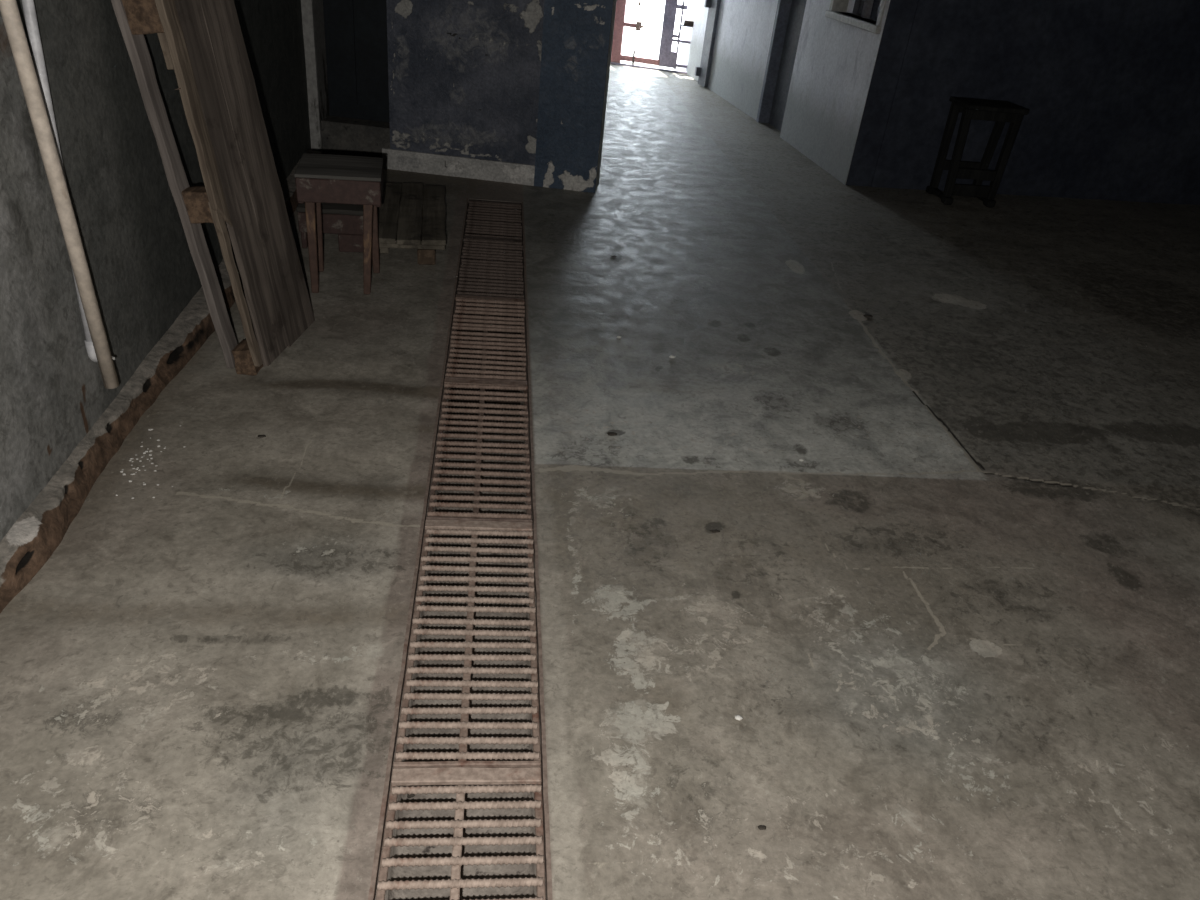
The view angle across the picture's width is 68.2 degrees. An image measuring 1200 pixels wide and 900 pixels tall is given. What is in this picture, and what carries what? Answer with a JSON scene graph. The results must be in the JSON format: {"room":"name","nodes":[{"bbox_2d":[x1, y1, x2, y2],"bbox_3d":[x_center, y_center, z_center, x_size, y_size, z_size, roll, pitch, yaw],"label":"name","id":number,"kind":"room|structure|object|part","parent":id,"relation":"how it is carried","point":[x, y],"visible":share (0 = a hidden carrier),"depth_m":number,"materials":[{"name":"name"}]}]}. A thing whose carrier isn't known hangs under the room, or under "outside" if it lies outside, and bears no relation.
{"room":"abandoned warehouse","nodes":[
{"label":"abandoned warehouse","id":0,"kind":"room"},
{"bbox_2d":[0,0,310,541],"bbox_3d":[-1.282,-0.970,1.423,0.005,2.900,8.050,2,32,-7],"label":"wall","id":1,"kind":"structure","parent":0,"point":[143,273],"depth_m":2.47,"materials":[{"name":"grey paint"}]},
{"bbox_2d":[0,0,118,388],"bbox_3d":[-1.239,-1.278,1.725,0.080,2.675,0.408,-3,33,-15],"label":"pipe","id":2,"kind":"object","parent":1,"relation":"attached to","point":[11,17],"visible":1,"depth_m":2.12,"materials":[{"name":"beige plastic"}]},
{"bbox_2d":[21,0,97,361],"bbox_3d":[-1.306,-1.401,1.889,0.031,2.636,0.198,2,32,-7],"label":"conduit","id":3,"kind":"object","parent":1,"relation":"attached to","point":[29,10],"visible":0.44,"depth_m":2.15,"materials":[{"name":"white plastic"}]},
{"bbox_2d":[0,149,321,612],"bbox_3d":[-1.465,-0.362,3.090,0.110,0.097,5.244,2,32,-7],"label":"baseboard","id":4,"kind":"structure","parent":1,"relation":"attached to","point":[37,533],"depth_m":2.52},
{"bbox_2d":[321,6,612,187],"bbox_3d":[-0.722,-2.929,4.691,1.686,2.900,0.181,6,32,0],"label":"wall","id":5,"kind":"structure","parent":0,"point":[392,159],"depth_m":5.33,"materials":[{"name":"grey concrete"}]},
{"bbox_2d":[323,0,389,121],"bbox_3d":[-1.335,-3.054,4.779,0.440,2.900,0.050,6,32,0],"label":"door","id":6,"kind":"structure","parent":5,"relation":"in","point":[356,45],"depth_m":5.21,"materials":[{"name":"blue paint"}]},
{"bbox_2d":[382,148,534,165],"bbox_3d":[-0.852,-1.718,5.366,0.925,0.118,0.046,6,32,0],"label":"trim","id":7,"kind":"structure","parent":5,"relation":"attached to","point":[382,148],"depth_m":5.32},
{"bbox_2d":[386,0,544,164],"bbox_3d":[-0.690,-2.931,4.606,0.880,2.800,0.004,6,32,0],"label":"partition panel","id":8,"kind":"object","parent":5,"relation":"attached to","point":[464,75],"visible":1,"depth_m":5.09,"materials":[{"name":"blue paint"}]},
{"bbox_2d":[534,0,612,192],"bbox_3d":[-0.075,-2.807,4.615,0.373,2.900,0.004,6,32,0],"label":"pillar","id":9,"kind":"structure","parent":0,"point":[576,33],"depth_m":5.08,"materials":[{"name":"blue paint"}]},
{"bbox_2d":[0,61,1199,899],"bbox_3d":[2.393,-0.817,4.771,8.130,0.159,12.900,2,32,-7],"label":"floor","id":10,"kind":"structure","parent":0,"point":[954,640],"depth_m":2.38,"materials":[{"name":"concrete"}]},
{"bbox_2d":[116,425,184,498],"bbox_3d":[-1.284,0.028,2.575,0.164,0.005,0.394,2,32,-7],"label":"crumbs","id":11,"kind":"object","parent":10,"relation":"on","point":[180,425],"visible":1,"depth_m":2.56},
{"bbox_2d":[111,0,314,373],"bbox_3d":[-1.241,-0.896,2.941,0.319,1.212,0.520,8,32,2],"label":"wooden pallet","id":12,"kind":"object","parent":10,"relation":"on","point":[241,195],"visible":1,"depth_m":2.84,"materials":[{"name":"brown wood"}]},
{"bbox_2d":[296,202,363,252],"bbox_3d":[-1.248,-1.076,4.178,0.301,0.204,0.273,1,32,-10],"label":"bench","id":13,"kind":"object","parent":10,"relation":"on","point":[344,220],"visible":0.58,"depth_m":4.06,"materials":[{"name":"red paint"}]},
{"bbox_3d":[-1.240,-1.152,4.131,0.301,0.024,0.273,1,32,-10],"label":"seat","id":14,"kind":"part","parent":13,"relation":"part of","materials":[{"name":"brown wood"}]},
{"bbox_2d":[294,153,382,293],"bbox_3d":[-1.072,-0.942,3.710,0.327,0.496,0.320,-1,32,-11],"label":"wooden stool","id":15,"kind":"object","parent":10,"relation":"on","point":[320,178],"visible":1,"depth_m":3.54,"materials":[{"name":"red paint"}]},
{"bbox_3d":[-1.164,-0.858,3.592,0.039,0.460,0.039,-1,32,-11],"label":"leg","id":16,"kind":"part","parent":15,"relation":"part of","materials":[{"name":"paint"}]},
{"bbox_3d":[-1.205,-0.983,3.788,0.040,0.460,0.038,-1,32,-11],"label":"leg","id":17,"kind":"part","parent":15,"relation":"part of","materials":[{"name":"paint"}]},
{"bbox_3d":[-1.049,-1.145,3.584,0.327,0.016,0.320,-1,32,-11],"label":"seat","id":18,"kind":"part","parent":15,"relation":"part of","materials":[{"name":"grey wood"}]},
{"bbox_3d":[-0.951,-0.859,3.635,0.054,0.460,0.038,-1,32,-11],"label":"leg","id":19,"kind":"part","parent":15,"relation":"part of","materials":[{"name":"paint"}]},
{"bbox_3d":[-0.981,-0.985,3.833,0.042,0.459,0.038,-1,32,-11],"label":"leg","id":20,"kind":"part","parent":15,"relation":"part of","materials":[{"name":"paint"}]},
{"bbox_2d":[377,182,445,264],"bbox_3d":[-0.944,-1.145,4.423,0.341,0.122,0.916,0,32,-11],"label":"wooden platform","id":21,"kind":"object","parent":10,"relation":"on","point":[419,224],"visible":0.87,"depth_m":4.25,"materials":[{"name":"brown wood"}]},
{"bbox_2d":[368,198,467,899],"bbox_3d":[-0.552,-0.166,3.055,0.010,0.032,4.700,2,32,-7],"label":"trim","id":22,"kind":"structure","parent":10,"relation":"attached to","point":[379,842],"depth_m":2.07,"materials":[{"name":"metal"}]},
{"bbox_2d":[376,767,545,899],"bbox_3d":[-0.232,0.865,1.442,0.299,0.033,0.822,2,32,-7],"label":"drain grate","id":23,"kind":"object","parent":10,"relation":"on","point":[458,776],"visible":1,"depth_m":1.68,"materials":[{"name":"metal"}]},
{"bbox_3d":[-0.373,0.866,1.429,0.016,0.017,0.822,2,32,-7],"label":"rail","id":24,"kind":"part","parent":23,"relation":"part of","materials":[{"name":"brown metal"}]},
{"bbox_3d":[-0.265,0.652,1.771,0.297,0.015,0.035,2,32,-7],"label":"plate","id":25,"kind":"part","parent":23,"relation":"part of","materials":[{"name":"metal"}]},
{"bbox_3d":[-0.093,0.877,1.464,0.016,0.017,0.820,2,32,-7],"label":"rail","id":26,"kind":"part","parent":23,"relation":"part of","materials":[{"name":"brown metal"}]},
{"bbox_2d":[393,519,540,767],"bbox_3d":[-0.303,0.425,2.140,0.298,0.033,0.823,2,32,-7],"label":"drain grate","id":27,"kind":"object","parent":10,"relation":"on","point":[432,526],"visible":1,"depth_m":2.06,"materials":[{"name":"metal"}]},
{"bbox_3d":[-0.444,0.426,2.126,0.016,0.017,0.822,2,32,-7],"label":"rail","id":28,"kind":"part","parent":27,"relation":"part of","materials":[{"name":"brown metal"}]},
{"bbox_3d":[-0.336,0.211,2.469,0.297,0.014,0.035,2,32,-7],"label":"plate","id":29,"kind":"part","parent":27,"relation":"part of","materials":[{"name":"metal"}]},
{"bbox_3d":[-0.164,0.437,2.162,0.016,0.016,0.822,2,32,-7],"label":"rail","id":30,"kind":"part","parent":27,"relation":"part of","materials":[{"name":"brown metal"}]},
{"bbox_2d":[426,378,531,521],"bbox_3d":[-0.375,-0.019,2.844,0.300,0.033,0.840,2,32,-7],"label":"drain grate","id":31,"kind":"object","parent":10,"relation":"on","point":[482,385],"visible":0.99,"depth_m":2.78,"materials":[{"name":"metal"}]},
{"bbox_3d":[-0.515,-0.018,2.831,0.016,0.017,0.840,2,32,-7],"label":"rail","id":32,"kind":"part","parent":31,"relation":"part of","materials":[{"name":"brown metal"}]},
{"bbox_3d":[-0.408,-0.238,3.181,0.299,0.014,0.035,2,32,-7],"label":"plate","id":33,"kind":"part","parent":31,"relation":"part of","materials":[{"name":"metal"}]},
{"bbox_3d":[-0.236,-0.007,2.866,0.016,0.017,0.839,2,32,-7],"label":"rail","id":34,"kind":"part","parent":31,"relation":"part of","materials":[{"name":"brown metal"}]},
{"bbox_2d":[445,295,526,381],"bbox_3d":[-0.444,-0.451,3.528,0.298,0.033,0.774,2,32,-7],"label":"drain grate","id":35,"kind":"object","parent":10,"relation":"on","point":[459,299],"visible":1,"depth_m":3.49,"materials":[{"name":"metal"}]},
{"bbox_3d":[-0.585,-0.450,3.515,0.016,0.017,0.772,2,32,-7],"label":"rail","id":36,"kind":"part","parent":35,"relation":"part of","materials":[{"name":"brown metal"}]},
{"bbox_3d":[-0.475,-0.651,3.837,0.298,0.014,0.036,2,32,-7],"label":"plate","id":37,"kind":"part","parent":35,"relation":"part of","materials":[{"name":"metal"}]},
{"bbox_3d":[-0.305,-0.439,3.550,0.016,0.017,0.773,2,32,-7],"label":"rail","id":38,"kind":"part","parent":35,"relation":"part of","materials":[{"name":"brown metal"}]},
{"bbox_2d":[451,211,521,408],"bbox_3d":[-0.513,-0.760,4.174,0.289,0.096,2.130,2,32,-7],"label":"dirt","id":39,"kind":"object","parent":10,"relation":"on","point":[475,389],"visible":0.08,"depth_m":3.62,"materials":[{"name":"brown soil"}]},
{"bbox_2d":[456,236,524,298],"bbox_3d":[-0.511,-0.864,4.182,0.299,0.033,0.769,2,32,-7],"label":"drain grate","id":40,"kind":"object","parent":10,"relation":"on","point":[493,269],"visible":1,"depth_m":4.15,"materials":[{"name":"metal"}]},
{"bbox_3d":[-0.652,-0.862,4.169,0.016,0.017,0.768,2,32,-7],"label":"rail","id":41,"kind":"part","parent":40,"relation":"part of","materials":[{"name":"brown metal"}]},
{"bbox_3d":[-0.541,-1.063,4.489,0.297,0.014,0.035,2,32,-7],"label":"plate","id":42,"kind":"part","parent":40,"relation":"part of","materials":[{"name":"metal"}]},
{"bbox_3d":[-0.371,-0.852,4.205,0.016,0.017,0.768,2,32,-7],"label":"rail","id":43,"kind":"part","parent":40,"relation":"part of","materials":[{"name":"brown metal"}]},
{"bbox_2d":[464,199,521,239],"bbox_3d":[-0.571,-1.238,4.777,0.298,0.034,0.631,2,32,-7],"label":"drain grate","id":44,"kind":"object","parent":10,"relation":"on","point":[514,229],"visible":1,"depth_m":4.76,"materials":[{"name":"metal"}]},
{"bbox_3d":[-0.596,-1.401,5.025,0.297,0.015,0.035,2,32,-7],"label":"plate","id":45,"kind":"part","parent":44,"relation":"part of","materials":[{"name":"metal"}]},
{"bbox_2d":[521,202,552,899],"bbox_3d":[-0.244,-0.155,3.094,0.010,0.032,4.700,2,32,-7],"label":"trim","id":46,"kind":"structure","parent":10,"relation":"attached to","point":[545,806],"depth_m":2.12,"materials":[{"name":"metal"}]},
{"bbox_2d":[607,432,616,435],"bbox_3d":[0.039,-0.054,2.948,0.036,0.009,0.022,2,32,-7],"label":"crumb","id":47,"kind":"object","parent":10,"relation":"on","point":[608,433],"visible":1,"depth_m":2.94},
{"bbox_2d":[735,715,742,719],"bbox_3d":[0.307,0.591,1.957,0.020,0.009,0.014,2,32,-7],"label":"chip","id":48,"kind":"object","parent":10,"relation":"on","point":[737,717],"visible":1,"depth_m":1.95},
{"bbox_2d":[758,825,765,829],"bbox_3d":[0.316,0.736,1.729,0.018,0.004,0.011,2,32,-7],"label":"crumb","id":49,"kind":"object","parent":10,"relation":"on","point":[760,827],"visible":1,"depth_m":1.73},
{"bbox_2d":[926,96,1028,207],"bbox_3d":[2.510,-1.994,5.945,0.416,0.638,0.311,1,32,-9],"label":"wooden stool","id":50,"kind":"object","parent":10,"relation":"on","point":[999,111],"visible":1,"depth_m":5.90,"materials":[{"name":"brown wood"}]},
{"bbox_3d":[2.331,-2.054,5.994,0.069,0.558,0.066,1,32,-9],"label":"leg","id":51,"kind":"part","parent":50,"relation":"part of","materials":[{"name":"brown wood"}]},
{"bbox_3d":[2.354,-1.954,5.837,0.069,0.558,0.066,1,32,-9],"label":"leg","id":52,"kind":"part","parent":50,"relation":"part of","materials":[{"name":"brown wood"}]},
{"bbox_3d":[2.662,-2.048,6.045,0.069,0.559,0.066,1,32,-9],"label":"leg","id":53,"kind":"part","parent":50,"relation":"part of","materials":[{"name":"brown wood"}]},
{"bbox_3d":[2.539,-2.252,5.789,0.417,0.033,0.288,1,32,-9],"label":"seat","id":54,"kind":"part","parent":50,"relation":"part of","materials":[{"name":"brown wood"}]},
{"bbox_3d":[2.684,-1.948,5.888,0.068,0.559,0.066,1,32,-9],"label":"leg","id":55,"kind":"part","parent":50,"relation":"part of","materials":[{"name":"brown wood"}]},
{"bbox_2d":[595,0,616,188],"bbox_3d":[-0.354,-4.234,6.867,1.258,2.900,5.206,6,32,0],"label":"wall partition","id":56,"kind":"structure","parent":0,"point":[614,1],"depth_m":5.20,"materials":[{"name":"paint"}]},
{"bbox_2d":[677,0,777,119],"bbox_3d":[1.365,-4.823,8.139,0.201,2.900,2.667,-1,32,-12],"label":"wall","id":57,"kind":"structure","parent":0,"point":[744,30],"depth_m":8.24,"materials":[{"name":"white paint"}]},
{"bbox_2d":[610,62,686,73],"bbox_3d":[0.499,-4.190,9.706,1.050,0.018,0.040,11,32,6],"label":"trim","id":58,"kind":"structure","parent":57,"relation":"attached to","point":[623,64],"depth_m":9.69,"materials":[{"name":"grey paint"}]},
{"bbox_2d":[695,0,720,86],"bbox_3d":[1.129,-4.674,8.462,0.082,2.238,0.219,-4,33,-17],"label":"open door","id":59,"kind":"structure","parent":57,"relation":"in","point":[703,71],"depth_m":8.80,"materials":[{"name":"grey metal"}]},
{"bbox_2d":[806,0,854,12],"bbox_3d":[1.813,-4.087,6.079,0.201,1.900,0.547,0,32,-11],"label":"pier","id":60,"kind":"object","parent":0,"point":[825,4],"visible":0.4,"depth_m":6.43,"materials":[{"name":"grey paint"}]},
{"bbox_2d":[780,2,883,184],"bbox_3d":[1.738,-2.634,6.487,0.201,1.000,1.394,0,32,-11],"label":"wall","id":61,"kind":"structure","parent":0,"point":[835,60],"depth_m":6.40,"materials":[{"name":"white paint"}]},
{"bbox_2d":[825,0,886,33],"bbox_3d":[1.833,-3.356,5.761,0.180,1.090,0.893,0,32,-11],"label":"window","id":62,"kind":"structure","parent":61,"relation":"in","point":[872,9],"depth_m":6.06,"materials":[{"name":"white paint"}]},
{"bbox_3d":[1.767,-2.913,6.032,0.150,0.045,0.893,0,32,-11],"label":"sill","id":63,"kind":"part","parent":62,"relation":"part of","materials":[{"name":"white paint"}]},
{"bbox_3d":[1.920,-3.352,5.771,0.005,1.000,0.762,0,32,-11],"label":"pane","id":64,"kind":"part","parent":62,"relation":"part of","materials":[{"name":"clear glass"}]},
{"bbox_2d":[846,0,917,186],"bbox_3d":[1.945,-3.067,5.411,0.204,2.900,0.018,-2,33,-13],"label":"wall","id":65,"kind":"structure","parent":0,"point":[901,13],"depth_m":5.84,"materials":[{"name":"blue paint"}]},
{"bbox_2d":[871,0,1199,204],"bbox_3d":[4.207,-3.125,5.926,4.851,2.900,0.209,0,32,-11],"label":"wall","id":66,"kind":"structure","parent":0,"point":[1109,89],"depth_m":6.03,"materials":[{"name":"blue paint"}]},
{"bbox_3d":[1.773,-4.849,6.253,0.253,0.800,0.590,2,32,-7],"label":"lintel","id":67,"kind":"object","parent":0,"visible":0},
{"bbox_2d":[756,0,806,131],"bbox_3d":[1.628,-3.617,7.003,0.210,2.100,0.592,-1,32,-12],"label":"door","id":68,"kind":"structure","parent":67,"relation":"attached to","point":[789,15],"depth_m":7.41,"materials":[{"name":"blue wood"}]},
{"bbox_3d":[1.628,-3.617,7.003,0.210,2.100,0.592,-1,32,-12],"label":"frame","id":69,"kind":"part","parent":68,"relation":"part of","materials":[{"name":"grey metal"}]},
{"label":"outside","id":70,"kind":"structure","parent":0,"visible":0},
{"bbox_2d":[622,0,685,63],"bbox_3d":[-3.608,-20.117,34.827,80.000,0.145,59.300,2,32,-7],"label":"street","id":71,"kind":"structure","parent":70,"point":[645,43],"depth_m":12.91,"materials":[{"name":"white"}]},
{"bbox_3d":[0.853,-6.459,8.434,1.689,0.540,0.659,2,32,-7],"label":"wall","id":72,"kind":"structure","parent":0,"visible":0},
{"bbox_2d":[611,0,693,68],"bbox_3d":[0.671,-5.179,9.110,0.980,2.350,0.069,11,32,6],"label":"gate","id":73,"kind":"object","parent":72,"relation":"attached to","point":[667,57],"visible":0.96,"depth_m":9.54,"materials":[{"name":"red metal"}]},
{"bbox_3d":[0.264,-5.258,9.161,0.145,2.350,0.060,11,32,6],"label":"gate post","id":74,"kind":"part","parent":73,"relation":"part of","materials":[{"name":"red metal"}]},
{"bbox_3d":[0.440,-4.272,9.706,0.435,0.055,0.040,11,32,6],"label":"rail","id":75,"kind":"part","parent":73,"relation":"part of","materials":[{"name":"red metal"}]},
{"bbox_3d":[0.857,-5.143,9.095,0.240,2.260,0.024,11,32,6],"label":"panel","id":76,"kind":"part","parent":73,"relation":"part of","materials":[{"name":"grey paint"}]},
{"bbox_3d":[0.827,-4.406,9.537,0.350,0.025,0.028,11,32,6],"label":"rail","id":77,"kind":"part","parent":73,"relation":"part of","materials":[{"name":"grey paint"}]},
{"bbox_3d":[0.901,-4.183,9.652,0.150,0.030,0.028,11,32,6],"label":"rail","id":78,"kind":"part","parent":73,"relation":"part of","materials":[{"name":"grey paint"}]},
{"bbox_3d":[-1.692,-3.055,4.714,0.197,2.900,0.222,2,32,-7],"label":"wall","id":79,"kind":"structure","parent":0,"visible":0},
{"bbox_2d":[301,0,329,153],"bbox_3d":[-1.571,-3.033,4.702,0.075,2.900,0.230,6,32,0],"label":"trim","id":80,"kind":"structure","parent":79,"relation":"attached to","point":[312,10],"depth_m":5.13,"materials":[{"name":"grey wood"}]}
]}

